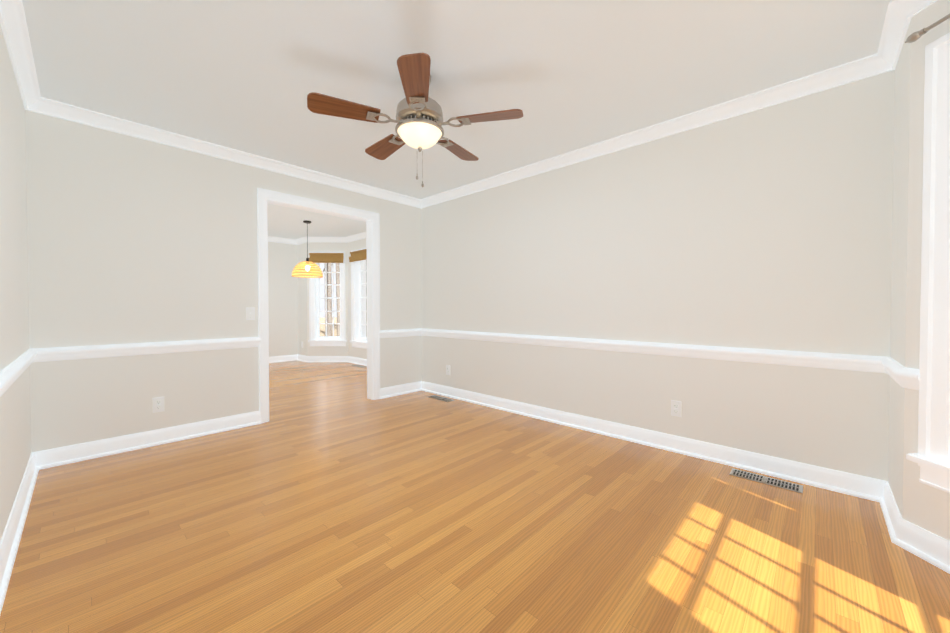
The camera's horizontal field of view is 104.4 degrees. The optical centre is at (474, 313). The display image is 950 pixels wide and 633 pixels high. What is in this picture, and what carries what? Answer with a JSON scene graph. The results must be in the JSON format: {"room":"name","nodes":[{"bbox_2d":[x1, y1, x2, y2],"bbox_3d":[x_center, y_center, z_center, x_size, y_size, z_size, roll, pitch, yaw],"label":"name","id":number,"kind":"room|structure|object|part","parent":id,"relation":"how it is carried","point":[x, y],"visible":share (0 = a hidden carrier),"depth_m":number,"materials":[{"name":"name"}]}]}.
{"room":"dining room","nodes":[
{"label":"dining room","id":0,"kind":"room"},
{"bbox_2d":[0,24,31,540],"bbox_3d":[-1.521,-0.292,1.016,4.175,2.690,0.115,1,1,43],"label":"wall","id":1,"kind":"structure","parent":0,"point":[15,427],"depth_m":1.86,"materials":[{"name":"white paint"}]},
{"bbox_2d":[0,0,43,112],"bbox_3d":[-1.416,-1.345,1.028,4.060,0.085,0.070,1,1,43],"label":"crown molding","id":2,"kind":"structure","parent":1,"relation":"attached to","point":[12,16],"depth_m":1.91,"materials":[{"name":"white"}]},
{"bbox_2d":[0,348,43,395],"bbox_3d":[-1.428,0.297,1.040,4.060,0.088,0.034,1,1,43],"label":"trim","id":3,"kind":"structure","parent":1,"relation":"attached to","point":[9,374],"depth_m":1.76,"materials":[{"name":"white wood"}]},
{"bbox_2d":[25,110,421,451],"bbox_3d":[-1.849,-0.332,3.634,0.115,2.690,3.255,1,1,43],"label":"wall","id":4,"kind":"structure","parent":0,"point":[131,239],"depth_m":2.85,"materials":[{"name":"white paint"}]},
{"bbox_2d":[40,337,260,360],"bbox_3d":[-2.423,0.268,2.921,0.034,0.088,1.298,1,1,43],"label":"trim","id":5,"kind":"structure","parent":4,"relation":"attached to","point":[95,351],"depth_m":2.80,"materials":[{"name":"white wood"}]},
{"bbox_2d":[153,397,163,412],"bbox_3d":[-2.483,0.715,2.890,0.033,0.115,0.070,1,1,43],"label":"outlet","id":6,"kind":"object","parent":4,"relation":"attached to","point":[158,404],"visible":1,"depth_m":2.88,"materials":[{"name":"white plastic"}]},
{"bbox_2d":[40,98,419,207],"bbox_3d":[-1.777,-1.383,3.559,0.070,0.085,3.090,1,1,43],"label":"crown molding","id":7,"kind":"structure","parent":4,"relation":"attached to","point":[53,108],"depth_m":3.05,"materials":[{"name":"white wood"}]},
{"bbox_2d":[246,307,254,319],"bbox_3d":[-2.035,0.003,3.343,0.018,0.115,0.070,1,1,43],"label":"light switch","id":8,"kind":"object","parent":4,"relation":"attached to","point":[250,313],"visible":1,"depth_m":3.34,"materials":[{"name":"white plastic"}]},
{"bbox_2d":[257,188,379,422],"bbox_3d":[-1.606,-0.072,3.897,0.163,2.163,1.266,1,1,43],"label":"door frame","id":9,"kind":"structure","parent":4,"relation":"attached to","point":[265,197],"depth_m":3.79,"materials":[{"name":"white wood"}]},
{"bbox_2d":[379,329,419,337],"bbox_3d":[-0.918,0.243,4.526,0.034,0.088,0.602,1,1,43],"label":"trim","id":10,"kind":"structure","parent":4,"relation":"attached to","point":[404,332],"depth_m":4.51,"materials":[{"name":"white wood"}]},
{"bbox_2d":[22,0,891,239],"bbox_3d":[-1.334,-1.551,3.539,9.780,0.250,5.060,1,1,43],"label":"ceiling","id":11,"kind":"structure","parent":0,"point":[249,76],"depth_m":2.08,"materials":[{"name":"white paint"}]},
{"bbox_2d":[292,220,322,277],"bbox_3d":[-2.660,-1.022,5.847,0.458,0.878,0.458,1,1,43],"label":"pendant lamp","id":12,"kind":"object","parent":11,"relation":"hanging from","point":[316,272],"visible":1,"depth_m":5.78,"materials":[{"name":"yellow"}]},
{"bbox_3d":[-2.660,-1.121,5.845,0.120,0.680,0.120,1,1,43],"label":"cord","id":13,"kind":"part","parent":12,"relation":"part of","materials":[{"name":"black metal"}]},
{"bbox_3d":[-2.660,-0.709,5.852,0.450,0.245,0.450,1,1,43],"label":"lamp shade","id":14,"kind":"part","parent":12,"relation":"part of","materials":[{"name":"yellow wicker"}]},
{"bbox_2d":[307,53,522,186],"bbox_3d":[-0.343,-1.079,2.224,1.155,0.653,1.179,1,1,43],"label":"ceiling fan","id":15,"kind":"object","parent":11,"relation":"hanging from","point":[419,118],"visible":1,"depth_m":2.08,"materials":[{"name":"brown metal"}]},
{"bbox_3d":[-0.716,-1.120,2.020,0.372,0.008,0.150,0,-10,-24],"label":"blade","id":16,"kind":"part","parent":15,"relation":"part of","materials":[{"name":"brown wood"}]},
{"bbox_3d":[-0.611,-1.128,2.507,0.150,0.008,0.372,14,-9,-41],"label":"blade","id":17,"kind":"part","parent":15,"relation":"part of","materials":[{"name":"brown wood"}]},
{"bbox_3d":[-0.285,-1.117,1.770,0.150,0.008,0.372,-11,2,-6],"label":"blade","id":18,"kind":"part","parent":15,"relation":"part of","materials":[{"name":"brown wood"}]},
{"bbox_3d":[-0.328,-1.037,2.193,0.282,0.096,0.282,1,1,43],"label":"lamp shade","id":19,"kind":"part","parent":15,"relation":"part of","materials":[{"name":"beige glass"}]},
{"bbox_3d":[-0.115,-1.129,2.558,0.150,0.008,0.372,13,7,29],"label":"blade","id":20,"kind":"part","parent":15,"relation":"part of","materials":[{"name":"brown wood"}]},
{"bbox_3d":[0.086,-1.122,2.102,0.372,0.008,0.150,0,12,12],"label":"blade","id":21,"kind":"part","parent":15,"relation":"part of","materials":[{"name":"brown wood"}]},
{"bbox_2d":[0,360,949,632],"bbox_3d":[-1.334,1.139,3.581,9.780,0.250,5.060,1,1,43],"label":"floor","id":22,"kind":"structure","parent":0,"point":[328,498],"depth_m":1.71,"materials":[{"name":"brown wood"}]},
{"bbox_2d":[428,395,453,401],"bbox_3d":[-0.403,0.999,4.337,0.350,0.006,0.115,1,1,43],"label":"floor vent","id":23,"kind":"object","parent":22,"relation":"in","point":[441,398],"visible":1,"depth_m":4.32,"materials":[{"name":"beige metal"}]},
{"bbox_2d":[729,468,802,492],"bbox_3d":[1.796,1.031,2.282,0.350,0.006,0.115,1,1,43],"label":"floor vent","id":24,"kind":"object","parent":22,"relation":"in","point":[769,481],"visible":1,"depth_m":2.27,"materials":[{"name":"beige"}]},
{"bbox_2d":[268,0,949,540],"bbox_3d":[-1.350,-0.182,3.616,9.080,2.990,4.140,1,1,43],"label":"wall","id":25,"kind":"structure","parent":0,"point":[792,224],"depth_m":2.55,"materials":[{"name":"white paint"}]},
{"bbox_2d":[268,236,295,243],"bbox_3d":[-4.581,-1.428,6.446,0.070,0.085,2.865,1,1,43],"label":"crown molding","id":26,"kind":"structure","parent":25,"relation":"attached to","point":[272,239],"depth_m":7.26,"materials":[{"name":"white wood"}]},
{"bbox_2d":[308,252,345,345],"bbox_3d":[-2.898,-0.286,7.331,0.724,1.845,0.292,0,1,-2],"label":"bay window","id":27,"kind":"structure","parent":25,"relation":"in","point":[316,339],"depth_m":7.24,"materials":[{"name":"white wood"}]},
{"bbox_2d":[309,253,343,262],"bbox_3d":[-2.893,-1.081,7.167,0.650,0.191,0.048,0,1,-2],"label":"blind","id":28,"kind":"object","parent":27,"relation":"attached to","point":[326,257],"visible":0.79,"depth_m":7.16,"materials":[{"name":"brown wood"}]},
{"bbox_2d":[296,232,365,243],"bbox_3d":[-2.503,-1.433,6.805,2.410,0.085,0.640,1,1,43],"label":"crown molding","id":29,"kind":"structure","parent":25,"relation":"attached to","point":[361,235],"depth_m":7.17,"materials":[{"name":"white wood"}]},
{"bbox_2d":[350,248,366,348],"bbox_3d":[-2.049,-0.281,6.963,0.744,1.845,0.292,1,1,43],"label":"bay window","id":30,"kind":"structure","parent":25,"relation":"in","point":[358,298],"depth_m":7.10,"materials":[{"name":"white wood"}]},
{"bbox_2d":[349,249,366,261],"bbox_3d":[-2.153,-1.075,6.840,0.670,0.191,0.048,1,1,43],"label":"blind","id":31,"kind":"object","parent":30,"relation":"attached to","point":[359,255],"visible":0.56,"depth_m":6.83,"materials":[{"name":"brown wood"}]},
{"bbox_2d":[446,365,449,374],"bbox_3d":[-0.322,0.684,4.448,0.070,0.115,0.033,1,1,43],"label":"outlet","id":32,"kind":"object","parent":25,"relation":"attached to","point":[447,369],"visible":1,"depth_m":4.45,"materials":[{"name":"white plastic"}]},
{"bbox_2d":[0,354,949,613],"bbox_3d":[-1.379,0.956,3.603,8.680,0.115,3.825,1,1,43],"label":"baseboard","id":33,"kind":"structure","parent":25,"relation":"attached to","point":[928,546],"depth_m":2.53,"materials":[{"name":"white wood"}]},
{"bbox_2d":[420,328,895,379],"bbox_3d":[0.775,0.261,3.389,4.060,0.088,0.034,1,1,43],"label":"trim","id":34,"kind":"structure","parent":25,"relation":"attached to","point":[880,364],"depth_m":2.59,"materials":[{"name":"white wood"}]},
{"bbox_2d":[420,55,896,207],"bbox_3d":[0.763,-1.380,3.351,4.060,0.085,0.070,1,1,43],"label":"crown molding","id":35,"kind":"structure","parent":25,"relation":"attached to","point":[859,69],"depth_m":2.62,"materials":[{"name":"white"}]},
{"bbox_2d":[671,400,681,416],"bbox_3d":[1.498,0.707,2.741,0.070,0.115,0.033,1,1,43],"label":"outlet","id":36,"kind":"object","parent":25,"relation":"attached to","point":[676,408],"visible":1,"depth_m":2.73,"materials":[{"name":"white plastic"}]},
{"bbox_2d":[872,0,918,71],"bbox_3d":[2.039,-1.356,1.796,0.070,0.085,0.444,1,1,43],"label":"crown molding","id":37,"kind":"structure","parent":25,"relation":"attached to","point":[899,15],"depth_m":1.78,"materials":[{"name":"white"}]},
{"bbox_2d":[916,0,936,11],"bbox_3d":[1.914,-1.348,1.217,0.480,0.085,0.629,1,1,43],"label":"crown molding","id":38,"kind":"structure","parent":25,"relation":"attached to","point":[920,4],"depth_m":1.58,"materials":[{"name":"white paint"}]},
{"bbox_2d":[905,14,949,42],"bbox_3d":[1.900,-1.177,1.214,0.092,0.067,0.756,0,1,-2],"label":"curtain rod","id":39,"kind":"object","parent":25,"relation":"attached to","point":[914,36],"visible":1,"depth_m":1.53,"materials":[{"name":"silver metal"}]},
{"bbox_2d":[906,33,949,492],"bbox_3d":[2.040,-0.198,1.227,0.292,1.855,0.744,0,1,-2],"label":"bay window","id":40,"kind":"structure","parent":25,"relation":"in","point":[931,457],"depth_m":1.53,"materials":[{"name":"white wood"}]},
{"label":"outside","id":41,"kind":"structure","parent":0,"visible":0},
{"bbox_2d":[320,317,336,335],"bbox_3d":[-0.870,1.641,27.929,100.000,0.400,100.000,1,1,43],"label":"ground","id":42,"kind":"structure","parent":41,"point":[322,328],"depth_m":34.97,"materials":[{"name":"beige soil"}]},
{"bbox_2d":[319,260,366,336],"bbox_3d":[3.348,-8.020,32.363,59.756,18.814,43.472,1,1,43],"label":"trees","id":43,"kind":"object","parent":42,"relation":"on","point":[329,318],"depth_m":19.88,"materials":[{"name":"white plant"}]}
]}

